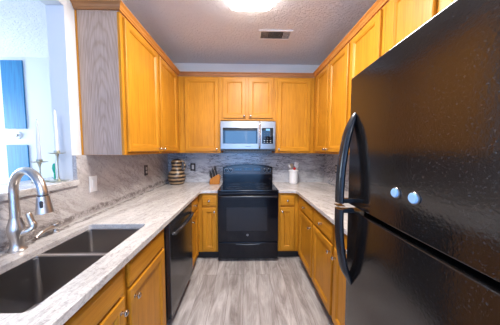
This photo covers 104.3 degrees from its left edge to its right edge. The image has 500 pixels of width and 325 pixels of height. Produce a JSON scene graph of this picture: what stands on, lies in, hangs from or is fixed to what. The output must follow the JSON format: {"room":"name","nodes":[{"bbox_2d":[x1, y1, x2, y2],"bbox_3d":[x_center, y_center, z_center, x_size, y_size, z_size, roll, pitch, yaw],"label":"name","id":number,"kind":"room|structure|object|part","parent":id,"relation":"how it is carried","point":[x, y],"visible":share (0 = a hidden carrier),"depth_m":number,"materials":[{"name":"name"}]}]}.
{"room":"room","nodes":[
{"label":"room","id":0,"kind":"room"},
{"bbox_2d":[0,57,54,183],"bbox_3d":[-3.231,-0.153,3.002,3.610,2.743,0.250,0,4,-1],"label":"wall","id":1,"kind":"structure","parent":0,"point":[35,69],"depth_m":2.85,"materials":[{"name":"white paint"}]},
{"bbox_2d":[0,60,26,128],"bbox_3d":[-3.415,-0.978,2.811,0.300,0.968,0.018,0,4,-1],"label":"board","id":2,"kind":"object","parent":1,"relation":"attached to","point":[12,74],"visible":1,"depth_m":2.80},
{"bbox_2d":[14,132,21,138],"bbox_3d":[-3.402,-0.397,2.836,0.104,0.104,0.040,0,4,-1],"label":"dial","id":3,"kind":"object","parent":1,"relation":"attached to","point":[17,135],"visible":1,"depth_m":2.84,"materials":[{"name":"white plastic"}]},
{"bbox_2d":[6,145,30,180],"bbox_3d":[-3.418,0.034,2.875,0.300,0.585,0.018,0,4,-1],"label":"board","id":4,"kind":"object","parent":1,"relation":"attached to","point":[17,155],"visible":0.56,"depth_m":2.86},
{"bbox_2d":[2,0,165,251],"bbox_3d":[-1.320,-0.026,1.091,0.120,2.743,3.930,0,4,-1],"label":"wall","id":5,"kind":"structure","parent":0,"point":[60,16],"depth_m":1.36,"materials":[{"name":"white paint"}]},
{"bbox_2d":[0,177,79,201],"bbox_3d":[-1.372,0.188,0.665,0.335,0.038,1.745,0,4,-1],"label":"granite ledge","id":6,"kind":"object","parent":5,"relation":"attached to","point":[26,188],"visible":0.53,"depth_m":1.17,"materials":[{"name":"white stone"}]},
{"bbox_2d":[30,159,50,182],"bbox_3d":[-1.400,0.054,1.295,0.094,0.150,0.094,0,4,-1],"label":"candlestick","id":7,"kind":"object","parent":6,"relation":"on","point":[39,162],"visible":0.83,"depth_m":1.29,"materials":[{"name":"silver metal"}]},
{"bbox_2d":[35,119,41,158],"bbox_3d":[-1.399,-0.153,1.282,0.023,0.263,0.023,0,4,-1],"label":"taper candle","id":8,"kind":"object","parent":7,"relation":"on","point":[38,145],"visible":1,"depth_m":1.28,"materials":[{"name":"white wax"}]},
{"bbox_2d":[52,163,55,178],"bbox_3d":[-1.438,0.063,1.430,0.028,0.114,0.028,0,4,-1],"label":"ornament","id":9,"kind":"object","parent":6,"relation":"on","point":[53,164],"visible":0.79,"depth_m":1.42,"materials":[{"name":"green glass"}]},
{"bbox_2d":[49,151,67,182],"bbox_3d":[-1.295,0.024,1.309,0.094,0.208,0.094,0,4,-1],"label":"candlestick","id":10,"kind":"object","parent":6,"relation":"on","point":[56,153],"visible":1,"depth_m":1.30,"materials":[{"name":"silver metal"}]},
{"bbox_2d":[53,108,58,150],"bbox_3d":[-1.294,-0.219,1.293,0.023,0.278,0.023,0,4,-1],"label":"taper candle","id":11,"kind":"object","parent":10,"relation":"in","point":[55,131],"visible":1,"depth_m":1.29,"materials":[{"name":"white wax"}]},
{"bbox_2d":[0,153,168,251],"bbox_3d":[-1.254,0.174,1.501,0.030,0.462,3.080,0,4,-1],"label":"backsplash","id":12,"kind":"structure","parent":5,"relation":"attached to","point":[120,178],"depth_m":1.55,"materials":[{"name":"stone"}]},
{"bbox_2d":[89,175,96,191],"bbox_3d":[-1.235,0.168,1.537,0.010,0.125,0.074,0,4,-1],"label":"light switch","id":13,"kind":"object","parent":12,"relation":"attached to","point":[92,179],"visible":1,"depth_m":1.53,"materials":[{"name":"white plastic"}]},
{"bbox_2d":[144,165,147,175],"bbox_3d":[-1.255,0.094,2.353,0.010,0.124,0.074,0,4,-1],"label":"wall outlet","id":14,"kind":"object","parent":12,"relation":"attached to","point":[145,166],"visible":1,"depth_m":2.33,"materials":[{"name":"brown plastic"}]},
{"bbox_2d":[74,10,179,154],"bbox_3d":[-1.103,-0.628,2.230,0.365,1.045,1.591,0,4,-1],"label":"upper cabinet","id":15,"kind":"object","parent":5,"relation":"attached to","point":[129,95],"visible":0.98,"depth_m":1.47,"materials":[{"name":"brown wood"}]},
{"bbox_3d":[-1.119,-0.579,1.442,0.294,1.044,0.003,0,4,-1],"label":"panel","id":16,"kind":"part","parent":15,"relation":"part of","materials":[{"name":"grey wood"}]},
{"bbox_3d":[-0.949,-0.600,1.756,0.019,1.003,0.552,0,4,-1],"label":"door","id":17,"kind":"part","parent":15,"relation":"part of","materials":[{"name":"brown wood"}]},
{"bbox_3d":[-0.963,-0.636,2.327,0.019,1.003,0.505,0,4,-1],"label":"door","id":18,"kind":"part","parent":15,"relation":"part of","materials":[{"name":"brown wood"}]},
{"bbox_2d":[70,0,388,77],"bbox_3d":[-0.169,-1.128,1.518,2.194,0.047,2.304,0,4,-1],"label":"crown molding","id":19,"kind":"structure","parent":15,"relation":"attached to","point":[104,5],"depth_m":1.76,"materials":[{"name":"brown wood"}]},
{"bbox_2d":[0,0,386,64],"bbox_3d":[-1.810,-1.380,-0.049,6.500,0.100,6.250,0,4,-1],"label":"ceiling","id":20,"kind":"structure","parent":0,"point":[187,31],"depth_m":2.12,"materials":[{"name":"white paint"}]},
{"bbox_2d":[228,0,273,10],"bbox_3d":[0.014,-1.374,1.374,0.390,0.080,0.790,0,4,-1],"label":"ceiling light","id":21,"kind":"object","parent":20,"relation":"attached to","point":[241,5],"visible":1,"depth_m":1.68,"materials":[{"name":"white glass"}]},
{"bbox_2d":[259,30,292,39],"bbox_3d":[0.290,-1.462,2.234,0.372,0.010,0.185,0,4,-1],"label":"ceiling vent","id":22,"kind":"object","parent":20,"relation":"in","point":[263,34],"visible":1,"depth_m":2.23,"materials":[{"name":"white plastic"}]},
{"bbox_2d":[173,63,324,157],"bbox_3d":[-0.033,-0.152,3.144,2.790,2.743,0.120,0,4,-1],"label":"wall","id":23,"kind":"structure","parent":0,"point":[195,67],"depth_m":3.00,"materials":[{"name":"white paint"}]},
{"bbox_2d":[178,76,222,152],"bbox_3d":[-0.698,-0.665,2.836,0.572,1.045,0.396,0,4,-1],"label":"upper cabinet","id":24,"kind":"object","parent":23,"relation":"attached to","point":[199,96],"visible":0.98,"depth_m":2.68,"materials":[{"name":"brown wood"}]},
{"bbox_2d":[168,153,324,181],"bbox_3d":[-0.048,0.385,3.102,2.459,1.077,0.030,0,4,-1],"label":"backsplash","id":25,"kind":"structure","parent":23,"relation":"attached to","point":[311,165],"depth_m":3.06,"materials":[{"name":"stone"}]},
{"bbox_2d":[190,163,195,170],"bbox_3d":[-0.893,0.071,3.042,0.078,0.118,0.010,0,4,-1],"label":"light switch","id":26,"kind":"object","parent":25,"relation":"attached to","point":[192,165],"visible":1,"depth_m":3.04,"materials":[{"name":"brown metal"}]},
{"bbox_2d":[220,77,275,120],"bbox_3d":[-0.030,-0.890,2.838,0.762,0.591,0.396,0,4,-1],"label":"upper cabinet","id":27,"kind":"object","parent":23,"relation":"attached to","point":[242,98],"visible":0.98,"depth_m":2.68,"materials":[{"name":"brown wood"}]},
{"bbox_3d":[-0.213,-0.887,2.675,0.315,0.543,0.019,0,4,-1],"label":"door","id":28,"kind":"part","parent":27,"relation":"part of","materials":[{"name":"brown wood"}]},
{"bbox_2d":[220,121,275,150],"bbox_3d":[-0.030,-0.371,2.829,0.758,0.412,0.416,0,4,-1],"label":"microwave","id":29,"kind":"object","parent":27,"relation":"attached to","point":[234,135],"visible":1,"depth_m":2.67,"materials":[{"name":"grey metal"}]},
{"bbox_3d":[-0.137,-0.375,2.682,0.539,0.382,0.032,0,4,-1],"label":"door","id":30,"kind":"part","parent":29,"relation":"part of","materials":[{"name":"silver metal"}]},
{"bbox_3d":[0.132,-0.371,2.649,0.025,0.364,0.049,0,4,-1],"label":"handle","id":31,"kind":"part","parent":29,"relation":"part of","materials":[{"name":"silver metal"}]},
{"bbox_3d":[0.150,-0.886,2.684,0.337,0.543,0.019,0,4,-1],"label":"door","id":32,"kind":"part","parent":27,"relation":"part of","materials":[{"name":"brown wood"}]},
{"bbox_2d":[272,77,314,152],"bbox_3d":[0.622,-0.663,2.868,0.542,1.045,0.396,0,4,-1],"label":"upper cabinet","id":33,"kind":"object","parent":23,"relation":"attached to","point":[294,101],"visible":0.97,"depth_m":2.71,"materials":[{"name":"brown wood"}]},
{"bbox_2d":[166,257,333,324],"bbox_3d":[-1.819,1.457,0.131,6.500,0.100,6.250,0,4,-1],"label":"floor","id":34,"kind":"structure","parent":0,"point":[280,290],"depth_m":1.90,"materials":[{"name":"grey wood"}]},
{"bbox_2d":[63,229,165,324],"bbox_3d":[-0.910,0.916,0.968,0.676,0.880,0.965,0,4,-1],"label":"base cabinet","id":35,"kind":"object","parent":34,"relation":"on","point":[135,295],"visible":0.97,"depth_m":1.02,"materials":[{"name":"brown wood"}]},
{"bbox_3d":[-0.607,0.582,0.723,0.020,0.124,0.415,0,4,-1],"label":"drawer","id":36,"kind":"part","parent":35,"relation":"part of","materials":[{"name":"brown wood"}]},
{"bbox_3d":[-0.607,0.952,0.747,0.019,0.588,0.415,0,4,-1],"label":"door","id":37,"kind":"part","parent":35,"relation":"part of","materials":[{"name":"brown wood"}]},
{"bbox_3d":[-0.586,0.705,0.910,0.031,0.029,0.029,0,4,-1],"label":"knob","id":38,"kind":"part","parent":35,"relation":"part of","materials":[{"name":"silver metal"}]},
{"bbox_3d":[-0.588,0.698,1.019,0.031,0.029,0.029,0,4,-1],"label":"knob","id":39,"kind":"part","parent":35,"relation":"part of","materials":[{"name":"silver metal"}]},
{"bbox_3d":[-0.618,0.553,1.182,0.020,0.124,0.415,0,4,-1],"label":"drawer","id":40,"kind":"part","parent":35,"relation":"part of","materials":[{"name":"brown wood"}]},
{"bbox_3d":[-0.618,0.923,1.206,0.019,0.588,0.415,0,4,-1],"label":"door","id":41,"kind":"part","parent":35,"relation":"part of","materials":[{"name":"brown wood"}]},
{"bbox_2d":[164,203,193,322],"bbox_3d":[-0.885,0.866,1.764,0.684,0.878,0.618,0,4,-1],"label":"dishwasher","id":42,"kind":"object","parent":34,"relation":"on","point":[178,233],"visible":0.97,"depth_m":1.62,"materials":[{"name":"black metal"}]},
{"bbox_3d":[-0.579,0.526,1.749,0.073,0.038,0.543,0,4,-1],"label":"handle","id":43,"kind":"part","parent":42,"relation":"part of","materials":[{"name":"black metal"}]},
{"bbox_2d":[191,196,198,264],"bbox_3d":[-0.941,0.833,2.277,0.676,0.880,0.406,0,4,-1],"label":"base cabinet","id":44,"kind":"object","parent":34,"relation":"on","point":[195,239],"visible":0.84,"depth_m":2.26,"materials":[{"name":"brown wood"}]},
{"bbox_3d":[-0.643,0.495,2.228,0.020,0.138,0.300,0,4,-1],"label":"drawer","id":45,"kind":"part","parent":44,"relation":"part of","materials":[{"name":"brown wood"}]},
{"bbox_3d":[-0.643,0.868,2.252,0.019,0.565,0.300,0,4,-1],"label":"door","id":46,"kind":"part","parent":44,"relation":"part of","materials":[{"name":"brown wood"}]},
{"bbox_2d":[197,193,217,257],"bbox_3d":[-0.855,0.803,2.760,0.872,0.880,0.657,0,4,-1],"label":"base cabinet","id":47,"kind":"object","parent":34,"relation":"on","point":[207,202],"visible":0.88,"depth_m":2.48,"materials":[{"name":"brown wood"}]},
{"bbox_2d":[0,182,222,324],"bbox_3d":[-0.814,0.422,1.527,0.854,0.032,3.079,0,4,-1],"label":"countertop","id":48,"kind":"structure","parent":47,"relation":"on","point":[151,211],"depth_m":1.08,"materials":[{"name":"stone"}]},
{"bbox_2d":[5,167,53,253],"bbox_3d":[-1.054,0.231,0.942,0.298,0.422,0.091,1,4,16],"label":"kitchen faucet","id":49,"kind":"object","parent":48,"relation":"on","point":[16,230],"visible":1,"depth_m":0.94,"materials":[{"name":"silver metal"}]},
{"bbox_3d":[-1.060,0.159,0.926,0.263,0.276,0.038,1,4,17],"label":"gooseneck spout","id":50,"kind":"part","parent":49,"relation":"part of","materials":[{"name":"silver metal"}]},
{"bbox_3d":[-1.122,0.312,0.985,0.063,0.118,0.035,-1,4,-24],"label":"lever handle","id":51,"kind":"part","parent":49,"relation":"part of","materials":[{"name":"silver metal"}]},
{"bbox_2d":[34,222,59,238],"bbox_3d":[-1.178,0.402,1.132,0.038,0.056,0.152,0,4,-10],"label":"soap dispenser","id":52,"kind":"object","parent":48,"relation":"on","point":[54,226],"visible":1,"depth_m":1.15,"materials":[{"name":"silver metal"}]},
{"bbox_3d":[-1.178,0.396,1.123,0.027,0.040,0.136,0,4,-9],"label":"spout","id":53,"kind":"part","parent":52,"relation":"part of","materials":[{"name":"silver metal"}]},
{"bbox_2d":[0,229,138,312],"bbox_3d":[-0.889,0.604,0.971,0.406,0.258,0.742,0,4,-1],"label":"sink","id":54,"kind":"object","parent":48,"relation":"in","point":[23,287],"visible":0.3,"depth_m":0.99,"materials":[{"name":"grey metal"}]},
{"bbox_3d":[-0.884,0.614,0.802,0.406,0.258,0.404,0,4,-1],"label":"bowl","id":55,"kind":"part","parent":54,"relation":"part of","materials":[{"name":"black metal"}]},
{"bbox_3d":[-0.893,0.558,1.176,0.406,0.193,0.328,0,4,-1],"label":"bowl","id":56,"kind":"part","parent":54,"relation":"part of","materials":[{"name":"black metal"}]},
{"bbox_2d":[168,159,185,184],"bbox_3d":[-1.085,0.135,2.876,0.249,0.367,0.249,-2,4,-29],"label":"jug","id":57,"kind":"object","parent":48,"relation":"on","point":[176,175],"visible":1,"depth_m":2.80,"materials":[{"name":"ceramic"}]},
{"bbox_2d":[210,174,220,183],"bbox_3d":[-0.518,0.248,2.892,0.153,0.144,0.092,0,4,-1],"label":"knife block","id":58,"kind":"object","parent":48,"relation":"on","point":[216,179],"visible":1,"depth_m":2.85,"materials":[{"name":"brown wood"}]},
{"bbox_3d":[-0.515,0.481,2.460,0.180,0.138,0.020,0,4,-1],"label":"drawer","id":59,"kind":"part","parent":47,"relation":"part of","materials":[{"name":"brown wood"}]},
{"bbox_3d":[-0.516,0.854,2.483,0.180,0.565,0.019,0,4,-1],"label":"door","id":60,"kind":"part","parent":47,"relation":"part of","materials":[{"name":"brown wood"}]},
{"bbox_2d":[218,164,278,258],"bbox_3d":[-0.030,0.646,2.730,0.762,1.202,0.706,0,4,-1],"label":"range","id":61,"kind":"object","parent":34,"relation":"on","point":[247,194],"visible":1,"depth_m":2.45,"materials":[{"name":"black metal"}]},
{"bbox_3d":[-0.025,1.117,2.489,0.758,0.216,0.046,0,4,-1],"label":"storage drawer","id":62,"kind":"part","parent":61,"relation":"part of","materials":[{"name":"black metal"}]},
{"bbox_3d":[-0.035,0.109,2.976,0.730,0.138,0.006,0,4,-1],"label":"control panel","id":63,"kind":"part","parent":61,"relation":"part of","materials":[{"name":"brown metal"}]},
{"bbox_3d":[-0.023,0.687,2.461,0.758,0.631,0.048,0,4,-1],"label":"oven door","id":64,"kind":"part","parent":61,"relation":"part of","materials":[{"name":"black ceramic"}]},
{"bbox_3d":[-0.021,0.422,2.392,0.731,0.034,0.060,0,4,-1],"label":"handle","id":65,"kind":"part","parent":61,"relation":"part of","materials":[{"name":"black metal"}]},
{"bbox_2d":[218,183,278,191],"bbox_3d":[-0.029,0.337,2.702,0.762,0.022,0.573,0,4,-1],"label":"cooktop","id":66,"kind":"object","parent":61,"relation":"in","point":[225,187],"depth_m":2.59,"materials":[{"name":"black glass"}]},
{"bbox_2d":[278,193,299,256],"bbox_3d":[0.783,0.805,2.799,0.852,0.880,0.657,0,4,-1],"label":"base cabinet","id":67,"kind":"object","parent":34,"relation":"on","point":[287,202],"visible":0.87,"depth_m":2.50,"materials":[{"name":"brown wood"}]},
{"bbox_3d":[0.479,0.483,2.484,0.184,0.138,0.020,0,4,-1],"label":"drawer","id":68,"kind":"part","parent":67,"relation":"part of","materials":[{"name":"brown wood"}]},
{"bbox_3d":[0.477,0.856,2.507,0.184,0.565,0.019,0,4,-1],"label":"door","id":69,"kind":"part","parent":67,"relation":"part of","materials":[{"name":"brown wood"}]},
{"bbox_2d":[272,182,353,234],"bbox_3d":[0.791,0.395,2.038,0.834,0.032,2.134,0,4,-1],"label":"countertop","id":70,"kind":"structure","parent":67,"relation":"on","point":[320,195],"depth_m":2.23,"materials":[{"name":"stone"}]},
{"bbox_2d":[289,169,298,183],"bbox_3d":[0.665,0.214,2.978,0.150,0.209,0.150,0,4,-1],"label":"utensil crock","id":71,"kind":"object","parent":70,"relation":"on","point":[293,174],"visible":0.95,"depth_m":2.92,"materials":[{"name":"white ceramic"}]},
{"bbox_2d":[298,196,314,277],"bbox_3d":[0.899,0.841,2.235,0.646,0.880,0.580,0,4,-1],"label":"base cabinet","id":72,"kind":"object","parent":34,"relation":"on","point":[305,210],"visible":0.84,"depth_m":2.14,"materials":[{"name":"brown wood"}]},
{"bbox_3d":[0.619,0.503,2.165,0.020,0.138,0.457,0,4,-1],"label":"drawer","id":73,"kind":"part","parent":72,"relation":"part of","materials":[{"name":"brown wood"}]},
{"bbox_2d":[312,209,335,316],"bbox_3d":[0.911,0.874,1.719,0.646,0.880,0.450,0,4,-1],"label":"base cabinet","id":74,"kind":"object","parent":34,"relation":"on","point":[323,245],"visible":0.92,"depth_m":1.66,"materials":[{"name":"brown wood"}]},
{"bbox_3d":[0.631,0.533,1.693,0.020,0.138,0.414,0,4,-1],"label":"drawer","id":75,"kind":"part","parent":74,"relation":"part of","materials":[{"name":"brown wood"}]},
{"bbox_2d":[331,233,346,324],"bbox_3d":[0.923,0.903,1.253,0.646,0.880,0.479,0,4,-1],"label":"base cabinet","id":76,"kind":"object","parent":34,"relation":"on","point":[339,280],"visible":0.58,"depth_m":1.40,"materials":[{"name":"brown wood"}]},
{"bbox_3d":[0.642,0.563,1.227,0.020,0.138,0.443,0,4,-1],"label":"drawer","id":77,"kind":"part","parent":76,"relation":"part of","materials":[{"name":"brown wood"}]},
{"bbox_2d":[334,0,499,324],"bbox_3d":[0.786,0.511,0.499,0.814,1.739,0.850,0,3,0],"label":"refrigerator","id":78,"kind":"object","parent":34,"relation":"on","point":[424,120],"visible":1,"depth_m":0.49,"materials":[{"name":"black metal"}]},
{"bbox_3d":[0.422,0.379,0.875,0.081,0.350,0.058,0,3,0],"label":"handle","id":79,"kind":"part","parent":78,"relation":"part of","materials":[{"name":"black"}]},
{"bbox_3d":[0.423,-0.020,0.856,0.081,0.394,0.058,0,3,0],"label":"handle","id":80,"kind":"part","parent":78,"relation":"part of","materials":[{"name":"black"}]},
{"bbox_2d":[391,188,399,197],"bbox_3d":[0.443,0.093,0.596,0.008,0.033,0.033,0,4,-1],"label":"magnet","id":81,"kind":"object","parent":78,"relation":"attached to","point":[395,192],"visible":1,"depth_m":0.59,"materials":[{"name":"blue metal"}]},
{"bbox_2d":[408,192,419,204],"bbox_3d":[0.443,0.097,0.528,0.008,0.035,0.035,0,4,-1],"label":"magnet","id":82,"kind":"object","parent":78,"relation":"attached to","point":[413,197],"visible":1,"depth_m":0.52,"materials":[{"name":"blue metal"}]},
{"bbox_3d":[0.483,0.770,0.512,0.077,1.084,0.850,0,3,0],"label":"fridge door","id":83,"kind":"part","parent":78,"relation":"part of","materials":[{"name":"black metal"}]},
{"bbox_3d":[1.360,0.044,0.108,0.150,2.743,6.030,0,4,-1],"label":"wall","id":84,"kind":"structure","parent":0,"visible":0},
{"bbox_2d":[313,41,350,153],"bbox_3d":[1.041,-0.634,2.439,0.375,1.045,1.274,0,4,-1],"label":"upper cabinet","id":85,"kind":"object","parent":84,"relation":"attached to","point":[331,90],"visible":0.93,"depth_m":2.13,"materials":[{"name":"brown wood"}]},
{"bbox_3d":[0.894,-0.637,2.429,0.019,1.003,0.370,0,4,-1],"label":"door","id":86,"kind":"part","parent":85,"relation":"part of","materials":[{"name":"brown wood"}]},
{"bbox_3d":[0.904,-0.611,2.020,0.019,1.003,0.406,0,4,-1],"label":"door","id":87,"kind":"part","parent":85,"relation":"part of","materials":[{"name":"brown wood"}]},
{"bbox_2d":[324,154,348,191],"bbox_3d":[1.223,0.148,2.035,0.030,0.462,2.130,0,4,-1],"label":"backsplash","id":88,"kind":"structure","parent":84,"relation":"attached to","point":[330,160],"depth_m":2.80,"materials":[{"name":"stone"}]},
{"bbox_2d":[348,4,385,154],"bbox_3d":[1.077,-0.580,1.585,0.344,1.045,0.435,0,4,-1],"label":"upper cabinet","id":89,"kind":"object","parent":84,"relation":"attached to","point":[368,45],"visible":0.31,"depth_m":1.52,"materials":[{"name":"brown wood"}]},
{"bbox_2d":[384,0,454,53],"bbox_3d":[1.094,-0.767,0.885,0.344,0.583,0.936,0,4,-1],"label":"upper cabinet","id":90,"kind":"object","parent":84,"relation":"attached to","point":[403,17],"visible":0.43,"depth_m":1.16,"materials":[{"name":"brown wood"}]},
{"bbox_3d":[0.926,-0.786,1.136,0.019,0.543,0.317,0,4,-1],"label":"door","id":91,"kind":"part","parent":90,"relation":"part of","materials":[{"name":"brown wood"}]},
{"bbox_3d":[0.935,-0.762,0.755,0.019,0.543,0.365,0,4,-1],"label":"door","id":92,"kind":"part","parent":90,"relation":"part of","materials":[{"name":"brown wood"}]}
]}

